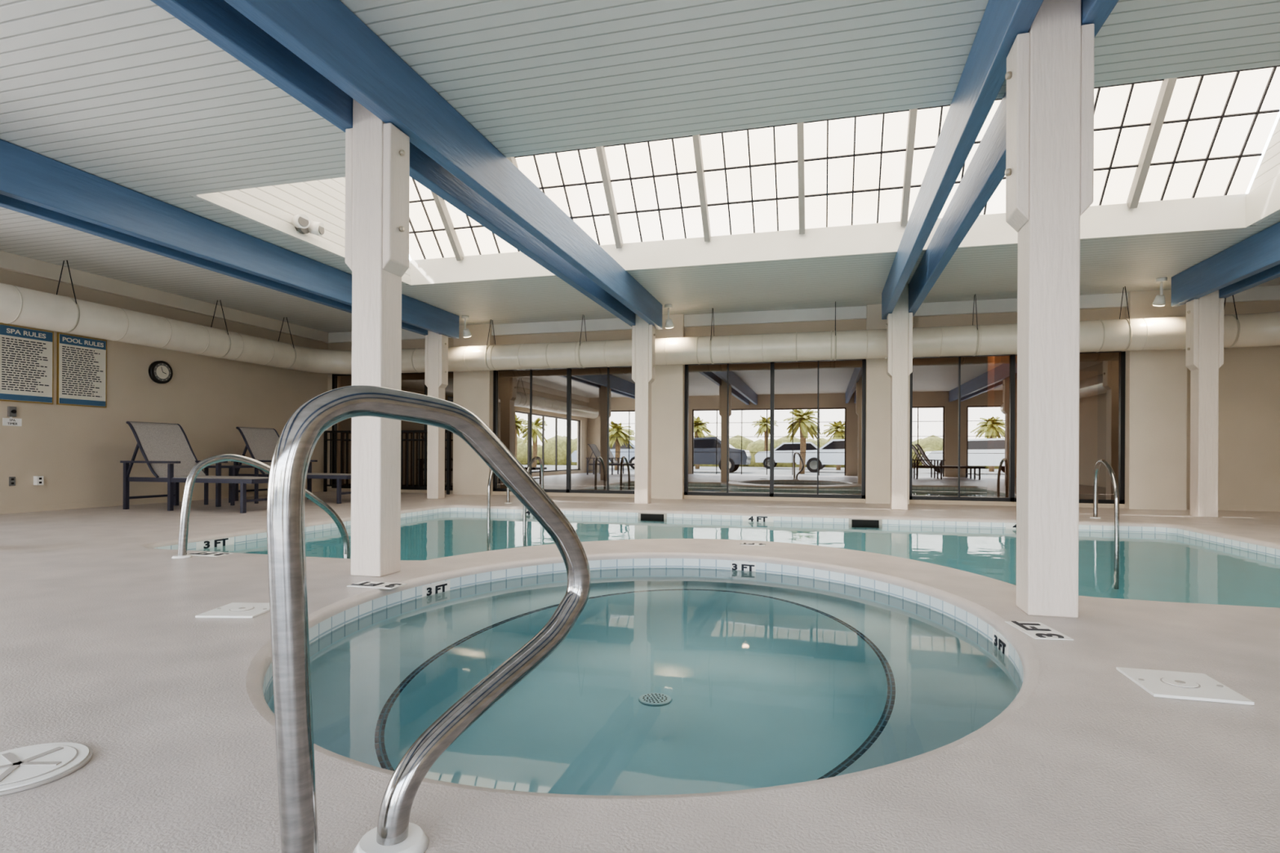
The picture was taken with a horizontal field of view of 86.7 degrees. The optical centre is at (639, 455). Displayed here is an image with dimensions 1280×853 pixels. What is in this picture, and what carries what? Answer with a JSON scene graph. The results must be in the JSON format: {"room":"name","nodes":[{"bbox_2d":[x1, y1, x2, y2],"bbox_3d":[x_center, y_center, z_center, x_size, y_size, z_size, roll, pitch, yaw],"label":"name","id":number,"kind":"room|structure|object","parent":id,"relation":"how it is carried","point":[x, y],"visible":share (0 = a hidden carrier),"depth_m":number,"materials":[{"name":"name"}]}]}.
{"room":"indoor swimming pool","nodes":[
{"label":"indoor swimming pool","id":0,"kind":"room"},
{"bbox_2d":[0,268,328,507],"bbox_3d":[-6.718,-0.732,4.945,0.150,2.600,12.760,0,0,15],"label":"wall","id":1,"kind":"structure","parent":0,"point":[77,451],"depth_m":7.89,"materials":[{"name":"beige paint"}]},
{"bbox_2d":[2,406,22,426],"bbox_3d":[-6.153,-0.384,6.667,0.050,0.190,0.160,0,0,15],"label":"switch","id":2,"kind":"object","parent":1,"relation":"attached to","point":[11,411],"visible":1,"depth_m":6.65,"materials":[{"name":"grey plastic"}]},
{"bbox_2d":[8,476,15,485],"bbox_3d":[-6.174,0.256,6.672,0.014,0.090,0.050,0,0,15],"label":"wall outlet","id":3,"kind":"object","parent":1,"relation":"attached to","point":[11,479],"visible":1,"depth_m":6.67,"materials":[{"name":"grey plastic"}]},
{"bbox_2d":[0,323,53,404],"bbox_3d":[-6.135,-0.904,6.777,0.021,0.750,0.500,0,0,15],"label":"sign","id":4,"kind":"object","parent":1,"relation":"attached to","point":[26,353],"visible":1,"depth_m":6.78,"materials":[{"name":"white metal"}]},
{"bbox_2d":[33,475,43,484],"bbox_3d":[-6.098,0.256,6.879,0.052,0.090,0.060,0,0,15],"label":"wall outlet","id":5,"kind":"object","parent":1,"relation":"attached to","point":[37,480],"visible":1,"depth_m":6.86,"materials":[{"name":"white plastic"}]},
{"bbox_2d":[56,332,106,408],"bbox_3d":[-5.995,-0.903,7.298,0.021,0.750,0.500,0,0,15],"label":"sign","id":6,"kind":"object","parent":1,"relation":"attached to","point":[81,361],"visible":1,"depth_m":7.28,"materials":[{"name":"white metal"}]},
{"bbox_2d":[148,360,173,383],"bbox_3d":[-5.749,-0.997,8.143,0.058,0.270,0.270,0,0,15],"label":"wall clock","id":7,"kind":"object","parent":1,"relation":"attached to","point":[159,371],"visible":1,"depth_m":8.11,"materials":[{"name":"black plastic"}]},
{"bbox_2d":[0,250,328,342],"bbox_3d":[-6.622,-1.891,4.879,0.060,0.159,12.380,0,0,15],"label":"trim","id":8,"kind":"structure","parent":1,"relation":"attached to","point":[8,261],"depth_m":7.90,"materials":[{"name":"paint"}]},
{"bbox_2d":[0,487,328,514],"bbox_3d":[-5.920,0.542,7.618,0.015,0.060,6.840,0,0,15],"label":"baseboard","id":9,"kind":"structure","parent":1,"relation":"attached to","point":[141,501],"depth_m":7.48,"materials":[{"name":"beige paint"}]},
{"bbox_2d":[0,491,1279,852],"bbox_3d":[-0.267,0.599,3.255,13.200,0.001,12.550,0,0,15],"label":"floor","id":10,"kind":"structure","parent":0,"point":[104,647],"depth_m":1.46,"materials":[{"name":"beige concrete"}]},
{"bbox_2d":[0,742,93,795],"bbox_3d":[-1.171,0.587,1.277,0.220,0.014,0.220,0,0,15],"label":"lid","id":11,"kind":"object","parent":10,"relation":"on","point":[27,767],"visible":1,"depth_m":1.28,"materials":[{"name":"grey plastic"}]},
{"bbox_2d":[120,421,268,513],"bbox_3d":[-4.609,0.110,7.287,1.715,0.937,0.635,0,0,15],"label":"chaise lounge","id":12,"kind":"object","parent":10,"relation":"on","point":[166,448],"visible":0.89,"depth_m":7.26,"materials":[{"name":"grey fabric"}]},
{"bbox_2d":[189,551,233,556],"bbox_3d":[-2.547,0.585,4.019,0.221,0.006,0.120,0,0,15],"label":"plate","id":13,"kind":"object","parent":10,"relation":"on","point":[202,553],"visible":1,"depth_m":4.00,"materials":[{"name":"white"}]},
{"bbox_2d":[204,465,258,505],"bbox_3d":[-4.832,0.350,8.030,0.440,0.455,0.400,0,0,15],"label":"side table","id":14,"kind":"object","parent":10,"relation":"on","point":[231,468],"visible":0.86,"depth_m":7.90,"materials":[{"name":"grey metal"}]},
{"bbox_2d":[195,602,270,617],"bbox_3d":[-1.514,0.587,2.581,0.210,0.012,0.220,0,0,1],"label":"skimmer cover","id":15,"kind":"object","parent":10,"relation":"on","point":[233,610],"visible":0.99,"depth_m":2.55,"materials":[{"name":"grey plastic"}]},
{"bbox_2d":[171,453,350,559],"bbox_3d":[-2.324,0.515,4.264,0.100,1.047,1.057,0,0,40],"label":"pool handrail","id":16,"kind":"object","parent":10,"relation":"on","point":[191,478],"visible":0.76,"depth_m":4.00,"materials":[{"name":"silver metal"}]},
{"bbox_2d":[231,426,351,503],"bbox_3d":[-4.246,0.111,8.639,1.715,0.937,0.635,0,0,15],"label":"chaise lounge","id":17,"kind":"object","parent":10,"relation":"on","point":[260,442],"visible":0.54,"depth_m":8.62,"materials":[{"name":"grey"}]},
{"bbox_2d":[346,581,407,589],"bbox_3d":[-1.200,0.591,3.097,0.230,0.006,0.120,0,0,15],"label":"plate","id":18,"kind":"object","parent":10,"relation":"on","point":[373,584],"visible":1,"depth_m":3.08,"materials":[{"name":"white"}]},
{"bbox_2d":[345,98,409,577],"bbox_3d":[-1.322,-0.675,3.411,0.300,2.538,0.170,0,0,15],"label":"support post","id":19,"kind":"object","parent":10,"relation":"on","point":[377,153],"visible":0.94,"depth_m":3.34,"materials":[{"name":"paint"}]},
{"bbox_2d":[323,430,449,494],"bbox_3d":[-3.929,0.099,10.459,2.215,0.965,0.035,0,0,15],"label":"iron fence","id":20,"kind":"object","parent":10,"relation":"on","point":[325,455],"visible":0.5,"depth_m":10.37,"materials":[{"name":"black"}]},
{"bbox_2d":[266,385,590,852],"bbox_3d":[-0.302,0.259,1.120,0.110,0.722,0.602,0,0,41],"label":"handrail","id":21,"kind":"object","parent":10,"relation":"on","point":[297,441],"visible":1,"depth_m":0.98,"materials":[{"name":"silver metal"}]},
{"bbox_2d":[424,330,448,498],"bbox_3d":[-2.773,-0.682,9.238,0.300,2.538,0.170,0,0,15],"label":"support post","id":22,"kind":"object","parent":10,"relation":"on","point":[436,369],"visible":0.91,"depth_m":9.16,"materials":[{"name":"paint"}]},
{"bbox_2d":[487,469,511,551],"bbox_3d":[-1.679,0.600,8.095,0.090,1.184,0.566,0,0,15],"label":"ladder rail","id":23,"kind":"object","parent":10,"relation":"on","point":[491,472],"visible":0.39,"depth_m":7.83,"materials":[{"name":"silver metal"}]},
{"bbox_2d":[523,456,543,546],"bbox_3d":[-1.244,0.603,7.978,0.090,1.184,0.566,0,0,15],"label":"ladder rail","id":24,"kind":"object","parent":10,"relation":"on","point":[535,458],"visible":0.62,"depth_m":7.95,"materials":[{"name":"silver metal"}]},
{"bbox_2d":[245,552,1039,799],"bbox_3d":[0.068,0.878,2.694,2.580,0.555,3.050,0,0,15],"label":"tub","id":25,"kind":"object","parent":10,"relation":"in","point":[801,673],"visible":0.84,"depth_m":2.88,"materials":[{"name":"tile"}]},
{"bbox_2d":[422,580,449,606],"bbox_3d":[-1.006,0.681,3.354,0.007,0.099,0.280,0,0,27],"label":"depth marker","id":26,"kind":"object","parent":25,"relation":"attached to","point":[435,593],"depth_m":3.35,"materials":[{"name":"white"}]},
{"bbox_2d":[638,693,671,706],"bbox_3d":[0.070,1.145,3.190,0.160,0.008,0.160,0,0,15],"label":"drain","id":27,"kind":"object","parent":25,"relation":"in","point":[651,699],"visible":1,"depth_m":3.18,"materials":[{"name":"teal plastic"}]},
{"bbox_2d":[731,560,755,579],"bbox_3d":[0.617,0.688,4.066,0.280,0.099,0.007,0,0,25],"label":"depth marker","id":28,"kind":"object","parent":25,"relation":"attached to","point":[743,570],"depth_m":4.06,"materials":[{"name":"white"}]},
{"bbox_2d":[992,628,1008,671],"bbox_3d":[1.285,0.692,2.420,0.007,0.099,0.280,0,0,13],"label":"depth marker tile","id":29,"kind":"object","parent":25,"relation":"attached to","point":[1000,645],"visible":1,"depth_m":2.42,"materials":[{"name":"white tile"}]},
{"bbox_2d":[631,313,655,503],"bbox_3d":[0.042,-0.669,8.481,0.300,2.538,0.170,0,0,15],"label":"support post","id":30,"kind":"object","parent":10,"relation":"on","point":[643,334],"visible":0.98,"depth_m":8.40,"materials":[{"name":"paint"}]},
{"bbox_2d":[138,504,1279,608],"bbox_3d":[0.762,1.029,5.240,7.440,0.850,3.960,0,0,15],"label":"swimming pool","id":31,"kind":"object","parent":10,"relation":"in","point":[1181,581],"visible":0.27,"depth_m":6.33,"materials":[{"name":"tile"}]},
{"bbox_2d":[195,537,234,551],"bbox_3d":[-3.113,0.670,4.978,0.006,0.102,0.320,0,0,15],"label":"depth marker","id":32,"kind":"object","parent":31,"relation":"attached to","point":[203,545],"depth_m":4.98,"materials":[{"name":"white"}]},
{"bbox_2d":[520,510,532,515],"bbox_3d":[-1.216,0.679,7.776,0.320,0.100,0.009,0,0,15],"label":"depth marker","id":33,"kind":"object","parent":31,"relation":"attached to","point":[528,513],"depth_m":7.79,"materials":[{"name":"white tile"}]},
{"bbox_2d":[638,512,666,519],"bbox_3d":[0.135,0.676,7.408,0.320,0.090,0.019,0,0,15],"label":"skimmer","id":34,"kind":"object","parent":31,"relation":"attached to","point":[641,515],"visible":0.64,"depth_m":7.40,"materials":[{"name":"grey plastic"}]},
{"bbox_2d":[208,512,1279,570],"bbox_3d":[0.764,0.692,5.241,7.358,0.001,3.878,0,0,15],"label":"tile border","id":35,"kind":"object","parent":31,"relation":"attached to","point":[455,525],"visible":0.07,"depth_m":6.03,"materials":[{"name":"white tile"}]},
{"bbox_2d":[742,515,773,521],"bbox_3d":[1.237,0.691,7.117,0.320,0.100,0.009,0,0,15],"label":"depth marker","id":36,"kind":"object","parent":31,"relation":"attached to","point":[750,518],"depth_m":7.11,"materials":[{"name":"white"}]},
{"bbox_2d":[848,518,882,524],"bbox_3d":[2.269,0.686,6.834,0.320,0.090,0.019,0,0,15],"label":"skimmer","id":37,"kind":"object","parent":31,"relation":"attached to","point":[851,521],"visible":0.64,"depth_m":6.83,"materials":[{"name":"grey plastic"}]},
{"bbox_2d":[1005,523,1016,528],"bbox_3d":[3.661,0.702,6.465,0.320,0.100,0.009,0,0,15],"label":"depth marker","id":38,"kind":"object","parent":31,"relation":"attached to","point":[1008,526],"depth_m":6.49,"materials":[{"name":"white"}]},
{"bbox_2d":[739,542,765,546],"bbox_3d":[0.762,0.600,4.578,0.169,0.006,0.090,0,0,15],"label":"depth marker","id":39,"kind":"object","parent":10,"relation":"on","point":[741,544],"visible":1,"depth_m":4.57,"materials":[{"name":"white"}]},
{"bbox_2d":[885,284,914,510],"bbox_3d":[2.943,-0.655,7.701,0.300,2.538,0.170,0,0,15],"label":"support post","id":40,"kind":"object","parent":10,"relation":"on","point":[900,323],"visible":0.95,"depth_m":7.62,"materials":[{"name":"paint"}]},
{"bbox_2d":[1004,621,1073,639],"bbox_3d":[1.373,0.603,2.343,0.155,0.006,0.246,0,0,15],"label":"depth marker","id":41,"kind":"object","parent":10,"relation":"on","point":[1036,630],"depth_m":2.33,"materials":[{"name":"white tile"}]},
{"bbox_2d":[1004,0,1094,617],"bbox_3d":[1.580,-0.662,2.631,0.300,2.538,0.170,0,0,15],"label":"support post","id":42,"kind":"object","parent":10,"relation":"on","point":[1049,172],"visible":1,"depth_m":2.55,"materials":[{"name":"paint"}]},
{"bbox_2d":[1089,459,1119,589],"bbox_3d":[4.425,0.629,6.454,0.090,1.184,0.566,0,0,15],"label":"ladder rail","id":43,"kind":"object","parent":10,"relation":"on","point":[1116,581],"visible":0.93,"depth_m":6.23,"materials":[{"name":"silver metal"}]},
{"bbox_2d":[1116,666,1254,705],"bbox_3d":[1.419,0.600,1.782,0.210,0.012,0.225,0,0,15],"label":"lid","id":44,"kind":"object","parent":10,"relation":"on","point":[1158,683],"visible":1,"depth_m":1.76,"materials":[{"name":"grey plastic"}]},
{"bbox_2d":[1186,289,1224,517],"bbox_3d":[5.773,-0.642,6.940,0.300,2.538,0.170,0,0,15],"label":"support post","id":45,"kind":"object","parent":10,"relation":"on","point":[1204,314],"visible":0.94,"depth_m":6.87,"materials":[{"name":"paint"}]},
{"bbox_2d":[0,0,1279,333],"bbox_3d":[-0.255,-1.971,3.255,13.200,0.060,12.550,0,0,15],"label":"ceiling","id":46,"kind":"structure","parent":0,"point":[125,93],"depth_m":3.65,"materials":[{"name":"white wood"}]},
{"bbox_2d":[0,194,427,335],"bbox_3d":[-4.331,-1.799,3.921,0.082,0.317,11.680,0,0,15],"label":"ceiling beam","id":47,"kind":"structure","parent":46,"relation":"attached to","point":[11,203],"depth_m":5.48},
{"bbox_2d":[0,138,458,338],"bbox_3d":[-4.082,-1.798,3.854,0.082,0.317,11.680,0,0,15],"label":"ceiling beam","id":48,"kind":"structure","parent":46,"relation":"attached to","point":[26,175],"depth_m":5.27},
{"bbox_2d":[190,177,409,284],"bbox_3d":[-3.003,-2.848,6.422,0.059,1.786,2.737,0,0,15],"label":"gable","id":49,"kind":"object","parent":46,"relation":"attached to","point":[322,201],"depth_m":6.15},
{"bbox_2d":[150,0,635,326],"bbox_3d":[-1.516,-1.786,3.164,0.083,0.317,11.680,0,0,15],"label":"ceiling beam","id":50,"kind":"structure","parent":46,"relation":"attached to","point":[216,20],"depth_m":3.20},
{"bbox_2d":[224,0,662,329],"bbox_3d":[-1.267,-1.784,3.097,0.083,0.317,11.680,0,0,15],"label":"ceiling beam","id":51,"kind":"structure","parent":46,"relation":"attached to","point":[326,35],"depth_m":3.53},
{"bbox_2d":[461,315,471,337],"bbox_3d":[-2.440,-1.800,9.535,0.120,0.300,0.165,0,0,15],"label":"spotlight","id":52,"kind":"object","parent":46,"relation":"attached to","point":[466,333],"visible":1,"depth_m":9.50,"materials":[{"name":"white paint"}]},
{"bbox_2d":[0,260,1279,374],"bbox_3d":[-0.298,-1.574,3.263,12.844,0.733,11.944,0,0,15],"label":"air duct","id":53,"kind":"object","parent":46,"relation":"attached to","point":[20,306],"visible":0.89,"depth_m":8.21,"materials":[{"name":"beige metal"}]},
{"bbox_2d":[664,304,674,328],"bbox_3d":[0.375,-1.787,8.778,0.120,0.300,0.165,0,0,15],"label":"spotlight","id":54,"kind":"object","parent":46,"relation":"attached to","point":[668,323],"visible":1,"depth_m":8.74,"materials":[{"name":"white paint"}]},
{"bbox_2d":[195,173,1279,285],"bbox_3d":[0.873,-2.065,5.386,8.130,0.282,2.930,0,0,15],"label":"wall","id":55,"kind":"structure","parent":46,"relation":"attached to","point":[1236,211],"depth_m":6.47,"materials":[{"name":"white paint"}]},
{"bbox_2d":[291,213,324,235],"bbox_3d":[-2.981,-2.064,6.077,0.167,0.140,0.334,0,0,15],"label":"emergency light","id":56,"kind":"object","parent":55,"relation":"attached to","point":[302,223],"visible":1,"depth_m":6.07,"materials":[{"name":"grey plastic"}]},
{"bbox_2d":[408,65,1279,261],"bbox_3d":[0.877,-2.943,5.386,7.970,1.601,2.795,0,0,15],"label":"skylight","id":57,"kind":"object","parent":46,"relation":"attached to","point":[1201,135],"visible":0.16,"depth_m":6.21,"materials":[{"name":"grey"}]},
{"bbox_2d":[881,0,1043,319],"bbox_3d":[1.386,-1.772,2.384,0.082,0.317,11.680,0,0,15],"label":"ceiling beam","id":58,"kind":"structure","parent":46,"relation":"attached to","point":[982,78],"depth_m":3.45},
{"bbox_2d":[908,0,1119,316],"bbox_3d":[1.635,-1.771,2.317,0.083,0.317,11.680,0,0,15],"label":"ceiling beam","id":59,"kind":"structure","parent":46,"relation":"attached to","point":[986,169],"depth_m":4.44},
{"bbox_2d":[1151,276,1167,306],"bbox_3d":[5.643,-1.762,7.362,0.120,0.300,0.165,0,0,15],"label":"spotlight","id":60,"kind":"object","parent":46,"relation":"attached to","point":[1159,300],"visible":1,"depth_m":7.33,"materials":[{"name":"white paint"}]},
{"bbox_2d":[1171,222,1279,306],"bbox_3d":[4.215,-1.759,1.623,0.083,0.317,11.680,0,0,15],"label":"ceiling beam","id":61,"kind":"structure","parent":46,"relation":"attached to","point":[1260,252],"depth_m":6.23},
{"bbox_2d":[1218,264,1279,297],"bbox_3d":[4.464,-1.757,1.556,0.083,0.317,11.680,0,0,15],"label":"ceiling beam","id":62,"kind":"structure","parent":46,"relation":"attached to","point":[1273,273],"depth_m":6.36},
{"bbox_2d":[1248,116,1279,225],"bbox_3d":[4.752,-2.812,4.337,0.059,1.786,2.737,0,0,15],"label":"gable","id":63,"kind":"object","parent":46,"relation":"attached to","point":[1269,166],"depth_m":5.38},
{"bbox_2d":[327,289,1279,510],"bbox_3d":[1.347,-0.664,9.233,13.200,2.540,0.270,0,0,15],"label":"wall","id":64,"kind":"structure","parent":0,"point":[1157,382],"depth_m":7.92,"materials":[{"name":"beige paint"}]},
{"bbox_2d":[331,371,453,490],"bbox_3d":[-3.861,-0.393,10.648,2.250,1.850,0.060,0,0,15],"label":"window","id":65,"kind":"structure","parent":64,"relation":"in","point":[411,382],"depth_m":10.57,"materials":[{"name":"black"}]},
{"bbox_2d":[493,366,635,493],"bbox_3d":[-1.036,-0.380,9.889,2.400,1.850,0.060,0,0,15],"label":"window","id":66,"kind":"structure","parent":64,"relation":"in","point":[580,422],"depth_m":9.87,"materials":[{"name":"black"}]},
{"bbox_2d":[684,359,866,498],"bbox_3d":[1.779,-0.367,9.132,2.390,1.850,0.060,0,0,15],"label":"window","id":67,"kind":"structure","parent":64,"relation":"in","point":[795,428],"depth_m":9.11,"materials":[{"name":"black"}]},
{"bbox_2d":[327,284,1279,343],"bbox_3d":[1.341,-1.853,9.189,13.200,0.159,0.060,0,0,15],"label":"trim","id":68,"kind":"structure","parent":64,"relation":"attached to","point":[1261,293],"depth_m":8.95,"materials":[{"name":"white paint"}]},
{"bbox_2d":[909,351,1125,503],"bbox_3d":[4.594,-0.353,8.375,2.400,1.850,0.060,0,0,15],"label":"window","id":69,"kind":"structure","parent":64,"relation":"in","point":[963,412],"depth_m":8.45,"materials":[{"name":"black"}]},
{"bbox_2d":[1186,504,1279,511],"bbox_3d":[6.999,0.603,7.688,1.470,0.060,0.015,0,0,15],"label":"baseboard","id":70,"kind":"structure","parent":64,"relation":"attached to","point":[1231,508],"depth_m":7.71,"materials":[{"name":"beige paint"}]}
]}

